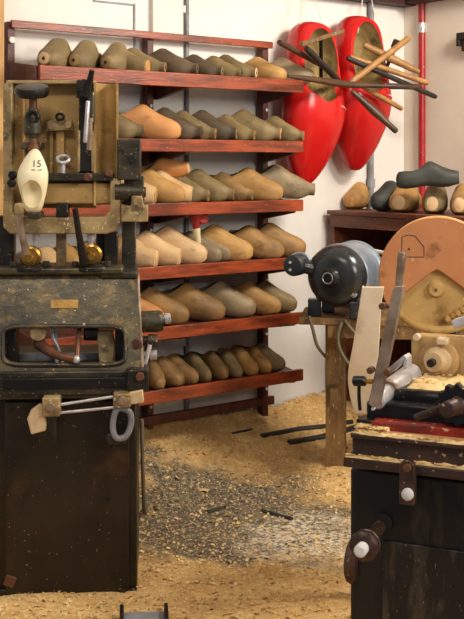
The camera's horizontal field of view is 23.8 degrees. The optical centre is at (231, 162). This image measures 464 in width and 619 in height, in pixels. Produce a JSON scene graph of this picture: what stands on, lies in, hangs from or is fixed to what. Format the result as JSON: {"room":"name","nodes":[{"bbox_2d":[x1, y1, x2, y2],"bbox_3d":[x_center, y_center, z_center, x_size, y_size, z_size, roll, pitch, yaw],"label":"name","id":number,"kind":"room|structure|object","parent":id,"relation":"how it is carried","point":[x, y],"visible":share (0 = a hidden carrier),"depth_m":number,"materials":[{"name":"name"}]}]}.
{"room":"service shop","nodes":[
{"label":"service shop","id":0,"kind":"room"},
{"bbox_2d":[4,0,403,416],"bbox_3d":[-0.970,-0.025,3.790,4.520,2.450,0.100,0,0,-37],"label":"wall","id":1,"kind":"structure","parent":0,"point":[273,21],"depth_m":4.51,"materials":[{"name":"paint"}]},
{"bbox_2d":[93,0,135,47],"bbox_3d":[-0.440,-0.520,4.121,0.181,0.170,0.006,0,0,-37],"label":"trim","id":2,"kind":"structure","parent":1,"relation":"attached to","point":[133,4],"depth_m":4.17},
{"bbox_2d":[150,0,182,414],"bbox_3d":[-0.252,-0.025,4.252,0.139,2.450,0.022,0,0,-37],"label":"trim","id":3,"kind":"structure","parent":1,"relation":"attached to","point":[166,16],"depth_m":4.25,"materials":[{"name":"white paint"}]},
{"bbox_2d":[183,0,190,409],"bbox_3d":[-0.177,-0.050,4.300,0.040,2.400,0.019,0,0,-37],"label":"conduit pipe","id":4,"kind":"object","parent":1,"relation":"attached to","point":[186,8],"visible":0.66,"depth_m":4.29,"materials":[{"name":"grey metal"}]},
{"bbox_2d":[367,3,374,207],"bbox_3d":[0.618,-0.525,4.894,0.036,1.450,0.036,0,0,-37],"label":"conduit pipe","id":5,"kind":"object","parent":1,"relation":"attached to","point":[370,181],"visible":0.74,"depth_m":4.88,"materials":[{"name":"grey metal"}]},
{"bbox_2d":[343,0,415,7],"bbox_3d":[0.242,-0.792,4.590,1.420,0.160,0.075,0,0,-37],"label":"trim","id":6,"kind":"structure","parent":1,"relation":"attached to","point":[395,3],"depth_m":4.91,"materials":[{"name":"brown wood"}]},
{"bbox_2d":[349,36,410,81],"bbox_3d":[0.614,-0.427,4.566,0.315,0.217,0.027,0,0,-30],"label":"handle","id":7,"kind":"object","parent":1,"relation":"attached to","point":[404,41],"visible":0.83,"depth_m":4.55,"materials":[{"name":"beige wood"}]},
{"bbox_3d":[0.284,-0.592,4.527,0.079,0.209,0.079,0,0,-37],"label":"cord","id":8,"kind":"object","parent":1,"relation":"hanging from","visible":0},
{"bbox_2d":[281,21,345,182],"bbox_3d":[0.337,-0.246,4.471,0.362,0.678,0.294,0,0,-39],"label":"clog","id":9,"kind":"object","parent":8,"relation":"hanging from","point":[319,111],"depth_m":4.48,"materials":[{"name":"red paint"}]},
{"bbox_2d":[277,40,320,67],"bbox_3d":[0.279,-0.424,4.320,0.023,0.083,0.398,0,0,31],"label":"handle","id":10,"kind":"object","parent":9,"relation":"in","point":[281,43],"visible":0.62,"depth_m":4.26,"materials":[{"name":"brown wood"}]},
{"bbox_2d":[300,29,343,77],"bbox_3d":[0.328,-0.443,4.431,0.223,0.197,0.126,0,0,-37],"label":"t-handle borer","id":11,"kind":"object","parent":9,"relation":"in","point":[321,38],"visible":0.9,"depth_m":4.40,"materials":[{"name":"brown wood"}]},
{"bbox_2d":[287,75,421,89],"bbox_3d":[0.482,-0.320,4.415,0.735,0.034,0.088,0,0,-37],"label":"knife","id":12,"kind":"object","parent":9,"relation":"in","point":[327,81],"visible":1,"depth_m":4.44,"materials":[{"name":"brown wood"}]},
{"bbox_3d":[0.552,-0.639,4.722,0.114,0.180,0.089,0,0,-37],"label":"cord","id":13,"kind":"object","parent":1,"relation":"hanging from","visible":0},
{"bbox_2d":[335,16,428,170],"bbox_3d":[0.619,-0.299,4.687,0.361,0.664,0.282,-1,0,-35],"label":"clog","id":14,"kind":"object","parent":13,"relation":"hanging from","point":[361,134],"depth_m":4.65,"materials":[{"name":"red paint"}]},
{"bbox_2d":[351,89,397,132],"bbox_3d":[0.582,-0.211,4.492,0.197,0.179,0.035,0,0,-1],"label":"stick","id":15,"kind":"object","parent":14,"relation":"in","point":[374,111],"visible":1,"depth_m":4.48,"materials":[{"name":"brown wood"}]},
{"bbox_2d":[346,56,436,98],"bbox_3d":[0.678,-0.359,4.645,0.468,0.165,0.023,0,0,-28],"label":"handle","id":16,"kind":"object","parent":14,"relation":"in","point":[391,77],"visible":0.8,"depth_m":4.62,"materials":[{"name":"black wood"}]},
{"bbox_2d":[385,39,398,66],"bbox_3d":[0.679,-0.448,4.684,0.088,0.159,0.038,0,0,27],"label":"chisel","id":17,"kind":"object","parent":14,"relation":"in","point":[395,41],"visible":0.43,"depth_m":4.67,"materials":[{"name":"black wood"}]},
{"bbox_2d":[404,0,463,209],"bbox_3d":[2.397,-0.025,2.984,0.100,2.450,5.230,0,0,-37],"label":"wall","id":18,"kind":"structure","parent":0,"point":[445,18],"depth_m":4.88,"materials":[{"name":"beige paint"}]},
{"bbox_2d":[417,3,425,207],"bbox_3d":[0.868,-0.025,4.951,0.083,2.450,0.045,0,0,-23],"label":"pipe","id":19,"kind":"object","parent":18,"relation":"attached to","point":[421,25],"visible":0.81,"depth_m":4.93,"materials":[{"name":"metal"}]},
{"bbox_2d":[406,0,442,4],"bbox_3d":[2.143,-0.794,3.181,0.070,0.155,4.450,0,0,-37],"label":"trim","id":20,"kind":"structure","parent":18,"relation":"attached to","point":[415,2],"depth_m":4.90,"materials":[{"name":"brown wood"}]},
{"bbox_2d":[456,32,463,50],"bbox_3d":[1.013,-0.519,4.704,0.050,0.080,0.100,0,0,-37],"label":"wall bracket","id":21,"kind":"object","parent":18,"relation":"attached to","point":[459,36],"visible":1,"depth_m":4.72,"materials":[{"name":"metal"}]},
{"bbox_3d":[0.719,1.250,1.538,4.520,0.100,5.730,0,0,-37],"label":"floor","id":22,"kind":"structure","parent":0,"visible":0},
{"bbox_2d":[0,0,3,214],"bbox_3d":[-0.822,0.100,3.726,0.075,2.200,0.070,0,0,-37],"label":"timber post","id":23,"kind":"object","parent":22,"relation":"on","point":[1,1],"visible":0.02,"depth_m":3.71,"materials":[{"name":"brown wood"}]},
{"bbox_2d":[0,69,170,595],"bbox_3d":[-0.427,0.492,3.162,0.502,1.494,0.479,0,0,-4],"label":"machine","id":24,"kind":"object","parent":22,"relation":"on","point":[69,508],"visible":0.99,"depth_m":3.02,"materials":[{"name":"black metal"}]},
{"bbox_2d":[17,149,47,212],"bbox_3d":[-0.538,0.049,2.970,0.083,0.174,0.054,0,0,-7],"label":"shoe","id":25,"kind":"object","parent":24,"relation":"on","point":[32,176],"visible":1,"depth_m":2.96,"materials":[{"name":"beige wood"}]},
{"bbox_2d":[27,390,143,445],"bbox_3d":[-0.390,0.682,2.933,0.309,0.150,0.062,0,0,-4],"label":"clamp linkage","id":26,"kind":"object","parent":24,"relation":"hanging from","point":[50,407],"visible":1,"depth_m":2.92,"materials":[{"name":"metal"}]},
{"bbox_2d":[140,419,158,514],"bbox_3d":[-0.270,0.979,3.553,0.045,0.398,0.419,0,0,0],"label":"cable","id":27,"kind":"object","parent":24,"relation":"attached to","point":[145,506],"visible":1,"depth_m":3.35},
{"bbox_2d":[4,20,302,429],"bbox_3d":[-0.255,0.353,4.086,1.173,1.694,0.255,0,0,-37],"label":"shelf rack","id":28,"kind":"object","parent":22,"relation":"on","point":[156,85],"visible":0.48,"depth_m":4.09,"materials":[{"name":"red wood"}]},
{"bbox_2d":[39,246,55,261],"bbox_3d":[-0.652,0.330,3.801,0.086,0.090,0.206,0,0,-39],"label":"shoe","id":29,"kind":"object","parent":28,"relation":"on","point":[48,253],"visible":0.21,"depth_m":3.75,"materials":[{"name":"beige wood"}]},
{"bbox_2d":[37,38,70,65],"bbox_3d":[-0.601,-0.374,3.814,0.100,0.120,0.280,0,0,10],"label":"shoe","id":30,"kind":"object","parent":28,"relation":"on","point":[57,51],"visible":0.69,"depth_m":3.72,"materials":[{"name":"beige wood"}]},
{"bbox_2d":[53,243,78,261],"bbox_3d":[-0.595,0.328,3.848,0.217,0.095,0.087,0,0,37],"label":"shoe","id":31,"kind":"object","parent":28,"relation":"on","point":[71,252],"visible":0.09,"depth_m":3.80,"materials":[{"name":"beige wood"}]},
{"bbox_2d":[68,40,101,67],"bbox_3d":[-0.511,-0.374,3.882,0.091,0.119,0.280,0,0,9],"label":"shoe","id":32,"kind":"object","parent":28,"relation":"on","point":[85,54],"visible":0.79,"depth_m":3.79,"materials":[{"name":"beige wood"}]},
{"bbox_2d":[100,42,127,69],"bbox_3d":[-0.411,-0.374,3.957,0.090,0.119,0.280,0,0,9],"label":"shoe","id":33,"kind":"object","parent":28,"relation":"on","point":[115,56],"visible":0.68,"depth_m":3.86,"materials":[{"name":"beige wood"}]},
{"bbox_2d":[84,234,158,266],"bbox_3d":[-0.403,0.315,3.981,0.288,0.126,0.083,0,0,15],"label":"shoe","id":34,"kind":"object","parent":28,"relation":"on","point":[146,256],"visible":0.42,"depth_m":3.93,"materials":[{"name":"beige wood"}]},
{"bbox_2d":[118,113,143,137],"bbox_3d":[-0.471,-0.144,3.946,0.314,0.129,0.085,0,0,6],"label":"shoe","id":35,"kind":"object","parent":28,"relation":"on","point":[127,128],"visible":0.28,"depth_m":3.90,"materials":[{"name":"beige wood"}]},
{"bbox_2d":[125,51,150,70],"bbox_3d":[-0.416,-0.366,3.977,0.256,0.102,0.083,0,0,19],"label":"shoe","id":36,"kind":"object","parent":28,"relation":"on","point":[134,62],"visible":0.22,"depth_m":3.92,"materials":[{"name":"beige wood"}]},
{"bbox_2d":[121,180,157,203],"bbox_3d":[-0.415,0.087,3.976,0.299,0.131,0.094,0,0,10],"label":"shoe","id":37,"kind":"object","parent":28,"relation":"on","point":[151,191],"visible":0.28,"depth_m":3.92,"materials":[{"name":"beige wood"}]},
{"bbox_2d":[127,48,166,71],"bbox_3d":[-0.369,-0.368,4.015,0.280,0.106,0.072,0,0,19],"label":"shoe","id":38,"kind":"object","parent":28,"relation":"on","point":[156,65],"visible":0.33,"depth_m":3.96,"materials":[{"name":"beige wood"}]},
{"bbox_2d":[121,104,180,138],"bbox_3d":[-0.347,-0.147,4.033,0.325,0.138,0.101,0,0,4],"label":"shoe","id":39,"kind":"object","parent":28,"relation":"on","point":[156,125],"visible":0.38,"depth_m":3.99,"materials":[{"name":"orange wood"}]},
{"bbox_2d":[140,297,163,315],"bbox_3d":[-0.395,0.527,3.997,0.303,0.131,0.076,0,0,6],"label":"shoe","id":40,"kind":"object","parent":28,"relation":"on","point":[145,306],"visible":0.09,"depth_m":3.96,"materials":[{"name":"wood"}]},
{"bbox_2d":[147,360,165,389],"bbox_3d":[-0.300,0.771,4.044,0.065,0.096,0.219,0,0,-26],"label":"shoe","id":41,"kind":"object","parent":28,"relation":"on","point":[157,380],"visible":0.49,"depth_m":3.97,"materials":[{"name":"brown wood"}]},
{"bbox_2d":[136,230,181,265],"bbox_3d":[-0.331,0.312,4.035,0.299,0.131,0.090,0,0,11],"label":"shoe","id":42,"kind":"object","parent":28,"relation":"on","point":[169,254],"visible":0.41,"depth_m":3.98,"materials":[{"name":"beige wood"}]},
{"bbox_2d":[141,169,185,202],"bbox_3d":[-0.320,0.086,4.050,0.303,0.131,0.104,0,0,9],"label":"shoe","id":43,"kind":"object","parent":28,"relation":"on","point":[169,191],"visible":0.32,"depth_m":4.00,"materials":[{"name":"brown wood"}]},
{"bbox_2d":[140,287,189,324],"bbox_3d":[-0.317,0.524,4.046,0.325,0.140,0.087,0,0,6],"label":"shoe","id":44,"kind":"object","parent":28,"relation":"on","point":[179,313],"visible":0.41,"depth_m":4.00,"materials":[{"name":"brown wood"}]},
{"bbox_2d":[155,356,184,386],"bbox_3d":[-0.272,0.766,4.075,0.240,0.106,0.085,0,0,35],"label":"shoe","id":45,"kind":"object","parent":28,"relation":"on","point":[174,377],"visible":0.51,"depth_m":4.01,"materials":[{"name":"brown wood"}]},
{"bbox_2d":[136,226,206,263],"bbox_3d":[-0.258,0.306,4.088,0.336,0.144,0.089,0,0,6],"label":"shoe","id":46,"kind":"object","parent":28,"relation":"on","point":[193,252],"visible":0.47,"depth_m":4.04,"materials":[{"name":"beige wood"}]},
{"bbox_2d":[148,353,198,384],"bbox_3d":[-0.234,0.764,4.103,0.250,0.110,0.063,0,0,26],"label":"shoe","id":47,"kind":"object","parent":28,"relation":"on","point":[191,375],"visible":0.38,"depth_m":4.05,"materials":[{"name":"brown wood"}]},
{"bbox_2d":[149,48,198,73],"bbox_3d":[-0.266,-0.371,4.091,0.295,0.111,0.086,0,0,16],"label":"shoe","id":48,"kind":"object","parent":28,"relation":"on","point":[176,64],"visible":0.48,"depth_m":4.04,"materials":[{"name":"grey wood"}]},
{"bbox_2d":[156,170,192,202],"bbox_3d":[-0.286,0.087,4.085,0.288,0.125,0.082,0,0,7],"label":"shoe","id":49,"kind":"object","parent":28,"relation":"on","point":[188,189],"visible":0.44,"depth_m":4.05,"materials":[{"name":"beige wood"}]},
{"bbox_2d":[156,107,202,138],"bbox_3d":[-0.263,-0.143,4.093,0.314,0.129,0.087,0,0,10],"label":"shoe","id":50,"kind":"object","parent":28,"relation":"on","point":[189,130],"visible":0.44,"depth_m":4.05,"materials":[{"name":"grey wood"}]},
{"bbox_2d":[173,175,209,201],"bbox_3d":[-0.221,0.091,4.119,0.292,0.122,0.082,0,0,18],"label":"shoe","id":51,"kind":"object","parent":28,"relation":"on","point":[199,194],"visible":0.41,"depth_m":4.07,"materials":[{"name":"brown wood"}]},
{"bbox_2d":[141,157,190,176],"bbox_3d":[-0.266,0.026,4.114,0.226,0.094,0.075,0,0,11],"label":"shoe","id":52,"kind":"object","parent":51,"relation":"on","point":[175,168],"visible":0.56,"depth_m":4.08,"materials":[{"name":"orange wood"}]},
{"bbox_2d":[174,353,211,382],"bbox_3d":[-0.155,0.768,4.162,0.057,0.101,0.229,0,0,-42],"label":"shoe","id":53,"kind":"object","parent":28,"relation":"on","point":[205,375],"visible":0.52,"depth_m":4.10,"materials":[{"name":"brown wood"}]},
{"bbox_2d":[161,283,225,321],"bbox_3d":[-0.191,0.522,4.141,0.336,0.145,0.107,0,0,5],"label":"shoe","id":54,"kind":"object","parent":28,"relation":"on","point":[201,306],"visible":0.49,"depth_m":4.09,"materials":[{"name":"brown wood"}]},
{"bbox_2d":[176,110,216,139],"bbox_3d":[-0.196,-0.138,4.138,0.292,0.120,0.067,0,0,18],"label":"shoe","id":55,"kind":"object","parent":28,"relation":"on","point":[209,132],"visible":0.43,"depth_m":4.09,"materials":[{"name":"beige wood"}]},
{"bbox_2d":[189,214,208,242],"bbox_3d":[-0.126,0.238,4.086,0.072,0.123,0.052,0,0,-37],"label":"funnel","id":56,"kind":"object","parent":28,"relation":"hanging from","point":[196,220],"visible":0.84,"depth_m":4.07,"materials":[{"name":"red plastic"}]},
{"bbox_2d":[183,231,221,262],"bbox_3d":[-0.171,0.316,4.156,0.282,0.121,0.070,0,0,16],"label":"shoe","id":57,"kind":"object","parent":28,"relation":"on","point":[214,253],"visible":0.36,"depth_m":4.11,"materials":[{"name":"beige wood"}]},
{"bbox_2d":[184,54,223,74],"bbox_3d":[-0.151,-0.365,4.181,0.259,0.098,0.068,0,0,25],"label":"shoe","id":58,"kind":"object","parent":28,"relation":"on","point":[205,67],"visible":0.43,"depth_m":4.13,"materials":[{"name":"wood"}]},
{"bbox_2d":[186,351,228,379],"bbox_3d":[-0.092,0.768,4.209,0.061,0.101,0.229,0,0,-42],"label":"shoe","id":59,"kind":"object","parent":28,"relation":"on","point":[219,370],"visible":0.62,"depth_m":4.15,"materials":[{"name":"brown wood"}]},
{"bbox_2d":[184,169,234,201],"bbox_3d":[-0.143,0.086,4.178,0.314,0.131,0.087,0,0,12],"label":"shoe","id":60,"kind":"object","parent":28,"relation":"on","point":[219,192],"visible":0.58,"depth_m":4.13,"materials":[{"name":"brown wood"}]},
{"bbox_2d":[192,110,237,139],"bbox_3d":[-0.125,-0.140,4.192,0.303,0.125,0.076,0,0,15],"label":"shoe","id":61,"kind":"object","parent":28,"relation":"on","point":[224,131],"visible":0.48,"depth_m":4.15,"materials":[{"name":"wood"}]},
{"bbox_2d":[180,224,252,260],"bbox_3d":[-0.085,0.306,4.218,0.336,0.144,0.090,0,0,6],"label":"shoe","id":62,"kind":"object","parent":28,"relation":"on","point":[240,249],"visible":0.48,"depth_m":4.17,"materials":[{"name":"brown wood"}]},
{"bbox_2d":[202,236,230,261],"bbox_3d":[-0.120,0.321,4.203,0.249,0.108,0.052,0,0,20],"label":"shoe","id":63,"kind":"object","parent":28,"relation":"on","point":[226,253],"visible":0.3,"depth_m":4.16,"materials":[{"name":"brown wood"}]},
{"bbox_2d":[205,56,242,76],"bbox_3d":[-0.077,-0.364,4.233,0.259,0.098,0.062,0,0,26],"label":"shoe","id":64,"kind":"object","parent":28,"relation":"on","point":[229,69],"visible":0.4,"depth_m":4.18,"materials":[{"name":"beige wood"}]},
{"bbox_2d":[207,350,242,377],"bbox_3d":[-0.029,0.771,4.251,0.056,0.096,0.219,0,0,-37],"label":"shoe","id":65,"kind":"object","parent":28,"relation":"on","point":[235,369],"visible":0.52,"depth_m":4.19,"materials":[{"name":"brown wood"}]},
{"bbox_2d":[199,281,255,317],"bbox_3d":[-0.068,0.523,4.240,0.325,0.140,0.100,0,0,4],"label":"shoe","id":66,"kind":"object","parent":28,"relation":"on","point":[237,304],"visible":0.46,"depth_m":4.20,"materials":[{"name":"beige wood"}]},
{"bbox_2d":[212,172,253,200],"bbox_3d":[-0.048,0.093,4.249,0.280,0.117,0.073,0,0,22],"label":"shoe","id":67,"kind":"object","parent":28,"relation":"on","point":[242,193],"visible":0.45,"depth_m":4.20,"materials":[{"name":"brown wood"}]},
{"bbox_2d":[217,114,255,139],"bbox_3d":[-0.032,-0.134,4.261,0.269,0.112,0.064,0,0,26],"label":"shoe","id":68,"kind":"object","parent":28,"relation":"on","point":[244,133],"visible":0.41,"depth_m":4.21,"materials":[{"name":"beige wood"}]},
{"bbox_2d":[216,347,258,375],"bbox_3d":[0.022,0.768,4.295,0.061,0.101,0.229,0,0,-42],"label":"shoe","id":69,"kind":"object","parent":28,"relation":"on","point":[249,365],"visible":0.59,"depth_m":4.24,"materials":[{"name":"brown wood"}]},
{"bbox_2d":[219,54,257,76],"bbox_3d":[-0.033,-0.368,4.261,0.280,0.106,0.066,0,0,24],"label":"shoe","id":70,"kind":"object","parent":28,"relation":"on","point":[248,71],"visible":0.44,"depth_m":4.21,"materials":[{"name":"beige wood"}]},
{"bbox_2d":[210,167,282,200],"bbox_3d":[0.045,0.085,4.320,0.314,0.135,0.096,0,0,8],"label":"shoe","id":71,"kind":"object","parent":28,"relation":"on","point":[264,188],"visible":0.48,"depth_m":4.27,"materials":[{"name":"brown wood"}]},
{"bbox_2d":[235,345,271,373],"bbox_3d":[0.077,0.768,4.336,0.053,0.101,0.229,0,0,-42],"label":"shoe","id":72,"kind":"object","parent":28,"relation":"on","point":[264,364],"visible":0.62,"depth_m":4.27,"materials":[{"name":"brown wood"}]},
{"bbox_2d":[232,281,280,314],"bbox_3d":[0.044,0.529,4.316,0.303,0.131,0.080,0,0,10],"label":"shoe","id":73,"kind":"object","parent":28,"relation":"on","point":[266,303],"visible":0.48,"depth_m":4.27,"materials":[{"name":"brown wood"}]},
{"bbox_2d":[231,109,281,140],"bbox_3d":[0.033,-0.144,4.312,0.325,0.134,0.090,0,0,10],"label":"shoe","id":74,"kind":"object","parent":28,"relation":"on","point":[265,131],"visible":0.41,"depth_m":4.26,"materials":[{"name":"beige wood"}]},
{"bbox_2d":[231,225,283,258],"bbox_3d":[0.050,0.310,4.320,0.314,0.135,0.096,0,0,10],"label":"shoe","id":75,"kind":"object","parent":28,"relation":"on","point":[264,246],"visible":0.47,"depth_m":4.27,"materials":[{"name":"brown wood"}]},
{"bbox_2d":[230,343,285,370],"bbox_3d":[0.102,0.764,4.366,0.240,0.105,0.071,0,0,27],"label":"shoe","id":76,"kind":"object","parent":28,"relation":"on","point":[278,362],"visible":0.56,"depth_m":4.32,"materials":[{"name":"brown wood"}]},
{"bbox_2d":[230,280,296,312],"bbox_3d":[0.115,0.529,4.379,0.292,0.126,0.082,0,0,8],"label":"shoe","id":77,"kind":"object","parent":28,"relation":"on","point":[288,302],"visible":0.45,"depth_m":4.34,"materials":[{"name":"brown wood"}]},
{"bbox_2d":[244,57,286,78],"bbox_3d":[0.087,-0.368,4.355,0.270,0.106,0.086,0,0,19],"label":"shoe","id":78,"kind":"object","parent":28,"relation":"on","point":[265,69],"visible":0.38,"depth_m":4.30,"materials":[{"name":"beige wood"}]},
{"bbox_2d":[229,222,305,256],"bbox_3d":[0.134,0.306,4.396,0.325,0.139,0.099,0,0,3],"label":"shoe","id":79,"kind":"object","parent":28,"relation":"on","point":[291,243],"visible":0.33,"depth_m":4.35,"materials":[{"name":"brown wood"}]},
{"bbox_2d":[233,164,314,198],"bbox_3d":[0.163,0.075,4.441,0.344,0.142,0.105,0,0,-5],"label":"shoe","id":80,"kind":"object","parent":28,"relation":"on","point":[294,186],"visible":0.55,"depth_m":4.40,"materials":[{"name":"beige wood"}]},
{"bbox_2d":[265,116,304,140],"bbox_3d":[0.162,-0.134,4.413,0.269,0.112,0.072,0,0,21],"label":"shoe","id":81,"kind":"object","parent":28,"relation":"on","point":[289,132],"visible":0.41,"depth_m":4.36,"materials":[{"name":"beige wood"}]},
{"bbox_2d":[271,57,314,83],"bbox_3d":[0.189,-0.373,4.448,0.290,0.113,0.091,0,0,6],"label":"shoe","id":82,"kind":"object","parent":28,"relation":"on","point":[291,68],"visible":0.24,"depth_m":4.40,"materials":[{"name":"beige wood"}]},
{"bbox_2d":[0,391,358,618],"bbox_3d":[0.450,1.091,3.315,3.900,0.220,3.431,0,0,0],"label":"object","id":83,"kind":"structure","parent":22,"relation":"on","point":[166,507],"depth_m":3.65,"materials":[{"name":"beige wood"}]},
{"bbox_2d":[119,603,168,618],"bbox_3d":[-0.220,1.147,2.750,0.122,0.045,0.120,0,0,-5],"label":"box","id":84,"kind":"object","parent":83,"relation":"on","point":[164,614],"visible":1,"depth_m":2.78,"materials":[{"name":"metal"}]},
{"bbox_2d":[0,390,357,618],"bbox_3d":[0.126,1.088,3.751,1.768,0.226,2.316,0,0,0],"label":"chips","id":85,"kind":"object","parent":83,"relation":"on","point":[198,598],"visible":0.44,"depth_m":3.32,"materials":[{"name":"beige wood"}]},
{"bbox_2d":[260,419,353,437],"bbox_3d":[0.304,1.076,4.459,0.452,0.024,0.045,0,0,-30],"label":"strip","id":86,"kind":"object","parent":83,"relation":"on","point":[348,422],"visible":0.79,"depth_m":4.44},
{"bbox_2d":[287,424,355,444],"bbox_3d":[0.380,1.096,4.437,0.361,0.040,0.045,0,0,-34],"label":"hose","id":87,"kind":"object","parent":83,"relation":"on","point":[349,428],"visible":0.59,"depth_m":4.38,"materials":[{"name":"black rubber"}]},
{"bbox_2d":[348,286,383,417],"bbox_3d":[0.362,0.764,2.958,0.095,0.871,0.060,0,0,11],"label":"guard","id":88,"kind":"object","parent":22,"relation":"on","point":[365,350],"visible":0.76,"depth_m":2.93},
{"bbox_2d":[299,307,463,466],"bbox_3d":[0.563,0.863,3.987,0.620,0.634,0.300,0,0,8],"label":"bench","id":89,"kind":"object","parent":22,"relation":"on","point":[335,366],"visible":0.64,"depth_m":4.04,"materials":[{"name":"brown wood"}]},
{"bbox_2d":[307,316,329,359],"bbox_3d":[0.314,0.621,3.905,0.030,0.170,0.126,0,0,40],"label":"cable","id":90,"kind":"object","parent":89,"relation":"hanging from","point":[323,354],"visible":1,"depth_m":3.86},
{"bbox_2d":[283,240,380,318],"bbox_3d":[0.416,0.414,3.973,0.456,0.262,0.264,0,0,-44],"label":"motor","id":91,"kind":"object","parent":89,"relation":"on","point":[337,273],"visible":0.88,"depth_m":3.86,"materials":[{"name":"black paint"}]},
{"bbox_2d":[336,319,354,365],"bbox_3d":[0.433,0.641,3.845,0.138,0.191,0.023,0,0,0],"label":"cable","id":92,"kind":"object","parent":89,"relation":"attached to","point":[351,329],"visible":0.56,"depth_m":3.84,"materials":[{"name":"grey rubber"}]},
{"bbox_2d":[379,216,463,334],"bbox_3d":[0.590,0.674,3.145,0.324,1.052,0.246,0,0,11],"label":"disc","id":93,"kind":"object","parent":89,"relation":"on","point":[433,280],"visible":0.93,"depth_m":3.04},
{"bbox_2d":[327,208,463,400],"bbox_3d":[0.972,0.701,4.353,0.463,0.998,1.270,0,0,-37],"label":"cabinet","id":94,"kind":"object","parent":22,"relation":"on","point":[372,227],"visible":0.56,"depth_m":4.70,"materials":[{"name":"brown wood"}]},
{"bbox_2d":[343,182,369,208],"bbox_3d":[0.567,0.143,4.879,0.097,0.118,0.244,0,0,25],"label":"shoe","id":95,"kind":"object","parent":94,"relation":"on","point":[357,196],"visible":0.9,"depth_m":4.79,"materials":[{"name":"brown wood"}]},
{"bbox_2d":[370,180,396,210],"bbox_3d":[0.679,0.138,4.675,0.091,0.128,0.269,0,0,38],"label":"shoe","id":96,"kind":"object","parent":94,"relation":"on","point":[379,200],"visible":0.52,"depth_m":4.58,"materials":[{"name":"grey wood"}]},
{"bbox_2d":[389,187,421,211],"bbox_3d":[0.731,0.140,4.581,0.119,0.123,0.254,0,0,22],"label":"shoe","id":97,"kind":"object","parent":94,"relation":"on","point":[401,200],"visible":0.94,"depth_m":4.48,"materials":[{"name":"brown wood"}]},
{"bbox_2d":[422,186,447,213],"bbox_3d":[0.826,0.140,4.454,0.101,0.123,0.254,0,0,14],"label":"shoe","id":98,"kind":"object","parent":94,"relation":"on","point":[435,199],"visible":0.98,"depth_m":4.35,"materials":[{"name":"brown wood"}]},
{"bbox_2d":[450,183,463,214],"bbox_3d":[0.918,0.140,4.340,0.097,0.123,0.254,0,0,18],"label":"shoe","id":99,"kind":"object","parent":94,"relation":"on","point":[457,199],"visible":1,"depth_m":4.23,"materials":[{"name":"brown wood"}]},
{"bbox_2d":[396,161,458,188],"bbox_3d":[0.771,0.048,4.333,0.246,0.109,0.093,0,0,12],"label":"shoe","id":100,"kind":"object","parent":99,"relation":"on","point":[432,174],"visible":1,"depth_m":4.30,"materials":[{"name":"grey wood"}]},
{"bbox_2d":[343,374,463,618],"bbox_3d":[0.577,0.843,2.331,0.632,0.706,0.651,0,0,24],"label":"machine","id":101,"kind":"object","parent":22,"relation":"on","point":[404,556],"visible":0.92,"depth_m":2.29,"materials":[{"name":"black metal"}]},
{"bbox_2d":[354,423,390,433],"bbox_3d":[0.296,0.556,2.309,0.078,0.016,0.049,0,0,24],"label":"sawdust","id":102,"kind":"object","parent":101,"relation":"on","point":[361,426],"visible":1,"depth_m":2.30},
{"bbox_2d":[352,251,421,410],"bbox_3d":[0.353,0.357,2.421,0.115,0.342,0.236,0,0,24],"label":"lever","id":103,"kind":"object","parent":101,"relation":"on","point":[383,389],"visible":0.98,"depth_m":2.32,"materials":[{"name":"grey metal"}]},
{"bbox_2d":[345,453,463,469],"bbox_3d":[0.509,0.608,2.181,0.597,0.012,0.020,0,0,24],"label":"sawdust","id":104,"kind":"object","parent":101,"relation":"on","point":[386,459],"visible":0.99,"depth_m":2.25},
{"bbox_2d":[352,429,463,444],"bbox_3d":[0.519,0.560,2.182,0.582,0.008,0.028,0,0,24],"label":"sawdust","id":105,"kind":"object","parent":101,"relation":"on","point":[370,433],"visible":1,"depth_m":2.25},
{"bbox_2d":[407,372,463,390],"bbox_3d":[0.594,0.480,2.384,0.405,0.021,0.168,0,0,24],"label":"sawdust","id":106,"kind":"object","parent":101,"relation":"on","point":[426,382],"visible":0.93,"depth_m":2.42},
{"bbox_2d":[411,316,463,376],"bbox_3d":[0.552,0.434,2.497,0.300,0.189,0.108,0,0,24],"label":"block","id":107,"kind":"object","parent":101,"relation":"on","point":[431,352],"visible":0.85,"depth_m":2.52,"materials":[{"name":"wood"}]},
{"bbox_2d":[413,382,463,427],"bbox_3d":[0.464,0.498,2.274,0.158,0.092,0.101,0,0,-34],"label":"handwheel","id":108,"kind":"object","parent":101,"relation":"on","point":[449,406],"visible":1,"depth_m":2.25,"materials":[{"name":"metal"}]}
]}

